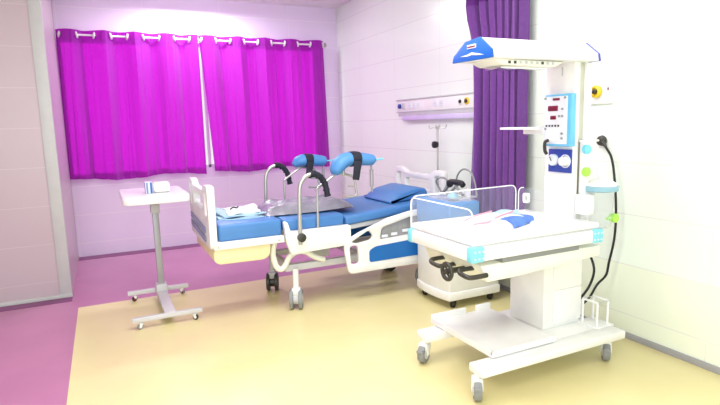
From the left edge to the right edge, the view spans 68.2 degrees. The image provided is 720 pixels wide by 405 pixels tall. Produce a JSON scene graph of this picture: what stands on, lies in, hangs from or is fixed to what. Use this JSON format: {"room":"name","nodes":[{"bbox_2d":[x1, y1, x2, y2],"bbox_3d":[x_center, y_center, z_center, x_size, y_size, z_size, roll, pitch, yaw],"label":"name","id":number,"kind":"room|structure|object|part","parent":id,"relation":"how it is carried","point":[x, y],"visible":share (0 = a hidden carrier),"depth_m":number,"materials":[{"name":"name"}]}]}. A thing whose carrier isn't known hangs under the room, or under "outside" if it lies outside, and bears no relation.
{"room":"hospital room","nodes":[
{"label":"hospital room","id":0,"kind":"room"},
{"bbox_2d":[0,0,78,302],"bbox_3d":[-4.473,-0.706,5.222,2.674,3.320,1.815,-6,9,-25],"label":"wall","id":1,"kind":"structure","parent":0,"point":[28,264],"depth_m":4.95,"materials":[{"name":"paint"}]},
{"bbox_2d":[0,297,72,311],"bbox_3d":[-3.992,1.052,4.578,2.678,0.004,0.147,-6,9,-25],"label":"baseboard","id":2,"kind":"structure","parent":1,"relation":"attached to","point":[68,299],"depth_m":5.01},
{"bbox_2d":[0,293,72,306],"bbox_3d":[-4.025,1.023,4.643,2.680,0.036,0.018,-6,9,-25],"label":"trim","id":3,"kind":"structure","parent":1,"relation":"attached to","point":[39,299],"depth_m":5.07,"materials":[{"name":"grey metal"}]},
{"bbox_2d":[27,0,72,294],"bbox_3d":[-2.922,-0.712,4.973,0.104,3.320,0.042,-6,9,-25],"label":"trim","id":4,"kind":"structure","parent":1,"relation":"attached to","point":[34,6],"depth_m":4.98,"materials":[{"name":"grey metal"}]},
{"bbox_2d":[51,0,341,256],"bbox_3d":[-2.135,-1.093,7.410,3.980,3.320,0.140,-6,9,-25],"label":"wall","id":5,"kind":"structure","parent":0,"point":[103,225],"depth_m":7.22,"materials":[{"name":"paint"}]},
{"bbox_2d":[79,243,200,260],"bbox_3d":[-1.908,0.556,7.556,3.706,0.004,0.189,-6,9,-25],"label":"baseboard","id":6,"kind":"structure","parent":5,"relation":"attached to","point":[197,244],"depth_m":7.03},
{"bbox_2d":[57,32,326,47],"bbox_3d":[-2.075,-2.170,7.128,3.477,0.066,0.156,-6,9,-25],"label":"curtain rod","id":7,"kind":"object","parent":5,"relation":"attached to","point":[325,44],"visible":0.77,"depth_m":6.97,"materials":[{"name":"white metal"}]},
{"bbox_2d":[55,28,206,179],"bbox_3d":[-2.877,-1.229,6.809,1.654,1.845,0.157,-6,9,-25],"label":"window curtain","id":8,"kind":"object","parent":7,"relation":"hanging from","point":[132,104],"visible":1,"depth_m":6.78,"materials":[{"name":"fabric"}]},
{"bbox_3d":[-2.058,-2.164,7.086,3.390,0.024,0.023,-6,9,-25],"label":"rod","id":9,"kind":"part","parent":7,"relation":"part of","materials":[{"name":"white metal"}]},
{"bbox_2d":[198,35,329,171],"bbox_3d":[-1.296,-1.383,7.563,1.831,1.845,0.156,-6,9,-25],"label":"window curtain","id":10,"kind":"object","parent":7,"relation":"hanging from","point":[266,101],"visible":0.97,"depth_m":7.53,"materials":[{"name":"fabric"}]},
{"bbox_2d":[198,44,214,166],"bbox_3d":[-2.155,-1.334,7.402,3.300,1.680,0.040,-6,9,-25],"label":"window","id":11,"kind":"structure","parent":5,"relation":"in","point":[209,164],"depth_m":7.43,"materials":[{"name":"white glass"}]},
{"bbox_2d":[224,0,351,8],"bbox_3d":[-1.306,-2.182,2.910,6.650,0.100,8.850,-6,9,-25],"label":"ceiling","id":12,"kind":"structure","parent":0,"point":[334,4],"depth_m":7.50,"materials":[{"name":"paint"}]},
{"bbox_3d":[0.941,-2.472,5.008,0.060,0.060,2.700,-6,9,-25],"label":"track","id":13,"kind":"object","parent":12,"relation":"attached to","visible":0},
{"bbox_2d":[465,0,529,213],"bbox_3d":[1.197,-0.889,4.750,0.150,3.010,0.725,-6,9,-25],"label":"privacy curtain","id":14,"kind":"object","parent":13,"relation":"hanging from","point":[499,157],"visible":0.68,"depth_m":4.61,"materials":[{"name":"purple fabric"}]},
{"bbox_2d":[0,242,719,404],"bbox_3d":[-1.213,1.200,3.408,6.650,0.100,8.850,-6,9,-25],"label":"floor","id":15,"kind":"structure","parent":0,"point":[353,340],"depth_m":3.81,"materials":[{"name":"laminate"}]},
{"bbox_2d":[119,186,201,329],"bbox_3d":[-1.854,0.429,4.884,0.575,1.030,1.255,-6,9,-25],"label":"table","id":16,"kind":"object","parent":15,"relation":"on","point":[133,196],"visible":0.99,"depth_m":4.78,"materials":[{"name":"white metal"}]},
{"bbox_2d":[144,181,152,193],"bbox_3d":[-1.931,-0.137,4.849,0.063,0.105,0.114,-6,9,-25],"label":"box","id":17,"kind":"object","parent":16,"relation":"on","point":[148,184],"visible":1,"depth_m":4.80,"materials":[{"name":"blue cardboard"}]},
{"bbox_3d":[-1.885,0.448,4.969,0.056,0.830,0.044,-6,9,-25],"label":"post","id":18,"kind":"part","parent":16,"relation":"part of","materials":[{"name":"metal"}]},
{"bbox_2d":[152,181,169,192],"bbox_3d":[-1.846,-0.148,4.931,0.148,0.097,0.160,-6,9,-25],"label":"pack","id":19,"kind":"object","parent":16,"relation":"on","point":[158,186],"visible":0.96,"depth_m":4.87,"materials":[{"name":"white paper"}]},
{"bbox_2d":[188,151,447,308],"bbox_3d":[-0.376,0.180,5.144,2.299,1.367,1.134,-6,9,-25],"label":"bed","id":20,"kind":"object","parent":15,"relation":"on","point":[378,230],"visible":0.86,"depth_m":4.72,"materials":[{"name":"white plastic"}]},
{"bbox_3d":[-1.380,0.070,4.639,0.062,0.515,0.960,-6,9,-25],"label":"footboard","id":21,"kind":"part","parent":20,"relation":"part of","materials":[{"name":"white plastic"}]},
{"bbox_2d":[197,236,270,264],"bbox_3d":[-1.153,0.380,4.777,0.475,0.130,0.865,-6,9,-25],"label":"tray","id":22,"kind":"object","parent":20,"relation":"on","point":[261,250],"depth_m":4.39,"materials":[{"name":"beige plastic"}]},
{"bbox_2d":[215,203,265,220],"bbox_3d":[-1.125,0.076,4.776,0.458,0.101,0.561,-6,9,-25],"label":"linens","id":23,"kind":"object","parent":20,"relation":"on","point":[249,211],"visible":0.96,"depth_m":4.64,"materials":[{"name":"white fabric"}]},
{"bbox_3d":[-1.109,0.280,4.799,0.590,0.060,0.940,-6,9,-25],"label":"foot frame","id":24,"kind":"part","parent":20,"relation":"part of","materials":[{"name":"white plastic"}]},
{"bbox_2d":[216,215,280,241],"bbox_3d":[-1.093,0.179,4.793,0.530,0.140,0.880,-6,9,-25],"label":"cushion","id":25,"kind":"object","parent":20,"relation":"on","point":[266,226],"depth_m":4.41,"materials":[{"name":"blue leather"}]},
{"bbox_3d":[-0.545,0.448,4.683,0.506,0.291,0.052,-6,9,-25],"label":"swing arm","id":26,"kind":"part","parent":20,"relation":"part of","materials":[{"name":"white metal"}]},
{"bbox_3d":[-0.492,0.298,4.493,0.074,0.076,0.045,-6,9,-25],"label":"clamp knob","id":27,"kind":"part","parent":20,"relation":"part of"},
{"bbox_2d":[257,194,352,215],"bbox_3d":[-0.553,0.003,5.034,0.850,0.102,0.600,-6,9,-25],"label":"pad","id":28,"kind":"object","parent":20,"relation":"on","point":[273,207],"visible":0.89,"depth_m":4.88,"materials":[{"name":"grey plastic"}]},
{"bbox_2d":[274,210,342,230],"bbox_3d":[-0.588,0.122,5.033,0.565,0.105,0.880,-6,9,-25],"label":"seat cushion","id":29,"kind":"object","parent":20,"relation":"on","point":[329,218],"depth_m":4.67,"materials":[{"name":"blue leather"}]},
{"bbox_3d":[-0.100,0.476,5.302,1.560,0.060,0.670,-6,9,-25],"label":"frame","id":30,"kind":"part","parent":20,"relation":"part of","materials":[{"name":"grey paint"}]},
{"bbox_3d":[-0.032,0.300,5.887,0.745,0.174,0.014,-6,9,-25],"label":"rail panel","id":31,"kind":"part","parent":20,"relation":"part of","materials":[{"name":"plastic"}]},
{"bbox_3d":[0.109,0.103,5.371,0.939,0.115,0.840,-6,9,-25],"label":"frame","id":32,"kind":"part","parent":20,"relation":"part of","materials":[{"name":"grey paint"}]},
{"bbox_3d":[0.104,-0.243,4.807,0.034,0.295,0.034,-6,9,-25],"label":"lever","id":33,"kind":"part","parent":20,"relation":"part of","materials":[{"name":"metal"}]},
{"bbox_2d":[333,196,416,224],"bbox_3d":[0.107,0.037,5.362,0.950,0.156,0.880,-6,9,-25],"label":"cushion","id":34,"kind":"object","parent":20,"relation":"on","point":[364,211],"depth_m":4.99,"materials":[{"name":"blue leather"}]},
{"bbox_3d":[0.319,0.341,4.928,1.023,0.524,0.040,-6,9,-25],"label":"rail","id":35,"kind":"part","parent":20,"relation":"part of","materials":[{"name":"white plastic"}]},
{"bbox_3d":[0.417,0.423,4.968,0.745,0.174,0.014,-6,9,-25],"label":"rail panel","id":36,"kind":"part","parent":20,"relation":"part of","materials":[{"name":"blue plastic"}]},
{"bbox_2d":[364,183,426,203],"bbox_3d":[0.356,-0.102,5.465,0.430,0.135,0.580,-6,9,-25],"label":"pillow","id":37,"kind":"object","parent":20,"relation":"on","point":[390,193],"visible":0.92,"depth_m":5.30,"materials":[{"name":"blue fabric"}]},
{"bbox_3d":[0.627,-0.058,5.603,0.060,0.610,0.960,-6,9,-25],"label":"headboard","id":38,"kind":"part","parent":20,"relation":"part of","materials":[{"name":"white plastic"}]},
{"bbox_2d":[429,124,446,179],"bbox_3d":[0.820,-0.029,5.624,0.277,1.573,0.266,-6,9,-25],"label":"pole","id":39,"kind":"object","parent":15,"relation":"on","point":[435,144],"visible":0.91,"depth_m":5.51,"materials":[{"name":"metal"}]},
{"bbox_3d":[0.782,-0.599,5.506,0.060,0.072,0.072,-6,9,-25],"label":"knob","id":40,"kind":"part","parent":39,"relation":"part of","materials":[{"name":"black plastic"}]},
{"bbox_2d":[417,195,499,307],"bbox_3d":[0.877,0.417,4.819,0.581,0.925,0.566,-6,9,-25],"label":"trolley","id":41,"kind":"object","parent":15,"relation":"on","point":[430,280],"visible":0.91,"depth_m":4.64,"materials":[{"name":"white plastic"}]},
{"bbox_2d":[428,192,476,198],"bbox_3d":[0.805,-0.051,4.699,0.255,0.036,0.396,-6,9,-25],"label":"tray","id":42,"kind":"object","parent":41,"relation":"on","point":[439,192],"visible":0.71,"depth_m":4.57,"materials":[{"name":"white plastic"}]},
{"bbox_2d":[435,168,477,199],"bbox_3d":[0.792,-0.179,4.757,0.243,0.252,0.531,-6,9,-25],"label":"manual resuscitator","id":43,"kind":"object","parent":42,"relation":"on","point":[449,183],"visible":0.9,"depth_m":4.73,"materials":[{"name":"grey plastic"}]},
{"bbox_3d":[0.862,-0.168,4.784,0.060,0.083,0.249,-6,9,-25],"label":"handle","id":44,"kind":"part","parent":43,"relation":"part of","materials":[{"name":"black plastic"}]},
{"bbox_2d":[408,37,624,400],"bbox_3d":[0.983,0.032,3.489,1.313,2.068,0.871,-6,9,-25],"label":"infant warmer","id":45,"kind":"object","parent":15,"relation":"on","point":[543,321],"visible":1,"depth_m":3.35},
{"bbox_3d":[0.499,0.362,3.247,0.142,0.049,0.130,-6,9,-25],"label":"pull handle","id":46,"kind":"part","parent":45,"relation":"part of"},
{"bbox_3d":[0.625,0.397,2.989,0.142,0.049,0.130,-6,9,-25],"label":"pull handle","id":47,"kind":"part","parent":45,"relation":"part of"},
{"bbox_2d":[431,302,556,357],"bbox_3d":[0.869,0.829,3.531,0.515,0.065,0.660,-6,9,-25],"label":"tray","id":48,"kind":"object","parent":45,"relation":"on","point":[495,334],"depth_m":3.48,"materials":[{"name":"white metal"}]},
{"bbox_3d":[0.910,0.145,3.381,0.970,0.036,0.650,-6,9,-25],"label":"mattress","id":49,"kind":"part","parent":45,"relation":"part of","materials":[{"name":"white fabric"}]},
{"bbox_2d":[425,243,598,281],"bbox_3d":[0.970,0.326,3.423,0.937,0.105,0.580,-6,9,-25],"label":"tray","id":50,"kind":"object","parent":45,"relation":"on","point":[502,268],"depth_m":3.13,"materials":[{"name":"white plastic"}]},
{"bbox_2d":[471,59,562,71],"bbox_3d":[0.951,-0.827,3.212,0.528,0.051,0.224,-6,9,-25],"label":"grille","id":51,"kind":"object","parent":45,"relation":"attached to","point":[528,65],"depth_m":3.13,"materials":[{"name":"metal"}]},
{"bbox_2d":[500,127,544,133],"bbox_3d":[1.177,-0.507,3.749,0.140,0.048,0.440,-6,9,-25],"label":"shelf","id":52,"kind":"object","parent":45,"relation":"attached to","point":[526,130],"depth_m":3.67,"materials":[{"name":"white plastic"}]},
{"bbox_2d":[453,37,600,63],"bbox_3d":[1.016,-0.914,3.233,0.853,0.125,0.367,-6,9,-25],"label":"hood","id":53,"kind":"object","parent":45,"relation":"attached to","point":[480,50],"depth_m":3.08,"materials":[{"name":"white plastic"}]},
{"bbox_3d":[1.257,-0.528,3.410,0.006,0.302,0.185,-6,9,-25],"label":"panel","id":54,"kind":"part","parent":45,"relation":"part of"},
{"bbox_3d":[1.283,-0.527,3.411,0.045,0.330,0.220,-6,9,-25],"label":"control panel","id":55,"kind":"part","parent":45,"relation":"part of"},
{"bbox_3d":[1.302,-0.272,3.456,0.017,0.150,0.188,-6,9,-25],"label":"regulator panel","id":56,"kind":"part","parent":45,"relation":"part of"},
{"bbox_3d":[1.298,-0.263,3.398,0.045,0.068,0.068,-6,9,-25],"label":"regulator knob","id":57,"kind":"part","parent":45,"relation":"part of","materials":[{"name":"white ceramic"}]},
{"bbox_3d":[1.436,-0.194,3.374,0.058,0.058,0.040,-6,9,-25],"label":"suction knob","id":58,"kind":"part","parent":45,"relation":"part of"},
{"bbox_3d":[1.413,-0.300,3.522,0.055,1.230,0.220,-6,9,-25],"label":"post","id":59,"kind":"part","parent":45,"relation":"part of","materials":[{"name":"white ceramic"}]},
{"bbox_3d":[1.429,-0.335,3.349,0.058,0.058,0.045,-6,9,-25],"label":"oxygen knob","id":60,"kind":"part","parent":45,"relation":"part of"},
{"bbox_2d":[581,257,594,298],"bbox_3d":[1.595,0.521,3.789,0.182,0.476,0.078,-7,10,-32],"label":"cable","id":61,"kind":"object","parent":45,"relation":"attached to","point":[591,258],"visible":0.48,"depth_m":3.81,"materials":[{"name":"black rubber"}]},
{"bbox_3d":[1.457,-0.185,3.413,0.160,0.433,0.040,-6,9,-25],"label":"accessory rail","id":62,"kind":"part","parent":45,"relation":"part of","materials":[{"name":"white metal"}]},
{"bbox_2d":[586,164,618,222],"bbox_3d":[1.564,-0.049,3.439,0.210,0.411,0.256,5,10,37],"label":"jar","id":63,"kind":"object","parent":45,"relation":"attached to","point":[600,184],"visible":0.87,"depth_m":3.36,"materials":[{"name":"white plastic"}]},
{"bbox_3d":[1.547,-0.145,3.407,0.190,0.070,0.190,-6,9,-25],"label":"lid","id":64,"kind":"part","parent":63,"relation":"part of","materials":[{"name":"white plastic"}]},
{"bbox_2d":[336,0,719,366],"bbox_3d":[1.619,-0.772,4.530,0.250,3.320,8.850,-6,9,-25],"label":"wall","id":65,"kind":"structure","parent":0,"point":[661,286],"depth_m":3.81,"materials":[{"name":"white paint"}]},
{"bbox_2d":[396,92,473,120],"bbox_3d":[0.843,-1.023,5.728,0.075,0.249,1.765,-6,9,-25],"label":"panel","id":66,"kind":"object","parent":65,"relation":"attached to","point":[461,105],"visible":0.89,"depth_m":5.71,"materials":[{"name":"white plastic"}]},
{"bbox_3d":[0.849,-1.140,5.715,0.055,0.014,1.765,-6,9,-25],"label":"rail","id":67,"kind":"part","parent":66,"relation":"part of","materials":[{"name":"grey plastic"}]},
{"bbox_3d":[0.853,-0.998,5.736,0.055,0.013,1.765,-6,9,-25],"label":"rail","id":68,"kind":"part","parent":66,"relation":"part of","materials":[{"name":"grey plastic"}]},
{"bbox_3d":[0.856,-1.069,5.726,0.045,0.130,1.760,-6,9,-25],"label":"casing","id":69,"kind":"part","parent":66,"relation":"part of","materials":[{"name":"white ceramic"}]},
{"bbox_2d":[402,112,473,120],"bbox_3d":[0.879,-0.920,5.690,0.060,0.055,1.600,-6,9,-25],"label":"lamp","id":70,"kind":"object","parent":66,"relation":"attached to","point":[414,115],"depth_m":5.75,"materials":[{"name":"white plastic"}]},
{"bbox_2d":[464,97,468,104],"bbox_3d":[1.048,-1.004,5.251,0.028,0.072,0.072,-6,9,-25],"label":"outlet","id":71,"kind":"object","parent":66,"relation":"attached to","point":[466,99],"depth_m":5.24,"materials":[{"name":"yellow plastic"}]},
{"bbox_2d":[584,134,616,303],"bbox_3d":[1.771,0.119,3.866,0.179,1.218,0.322,4,10,34],"label":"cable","id":72,"kind":"object","parent":65,"relation":"attached to","point":[604,139],"visible":0.91,"depth_m":3.87,"materials":[{"name":"black plastic"}]},
{"bbox_2d":[591,75,613,103],"bbox_3d":[1.771,-0.813,3.838,0.060,0.197,0.186,-6,9,-25],"label":"outlet plate","id":73,"kind":"object","parent":65,"relation":"attached to","point":[602,86],"visible":0.8,"depth_m":3.82,"materials":[{"name":"white plastic"}]},
{"bbox_2d":[591,85,601,97],"bbox_3d":[1.733,-0.815,3.907,0.030,0.090,0.090,-6,9,-25],"label":"outlet","id":74,"kind":"object","parent":73,"relation":"attached to","point":[596,89],"depth_m":3.89,"materials":[{"name":"yellow plastic"}]},
{"bbox_2d":[498,283,719,374],"bbox_3d":[1.603,0.875,4.591,0.014,0.045,8.580,-6,9,-25],"label":"baseboard","id":75,"kind":"structure","parent":65,"relation":"attached to","point":[715,369],"depth_m":3.58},
{"bbox_2d":[598,134,609,147],"bbox_3d":[1.797,-0.454,3.914,0.012,0.100,0.100,-6,9,-25],"label":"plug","id":76,"kind":"object","parent":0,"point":[607,136],"depth_m":3.88,"materials":[{"name":"black plastic"}]}
]}

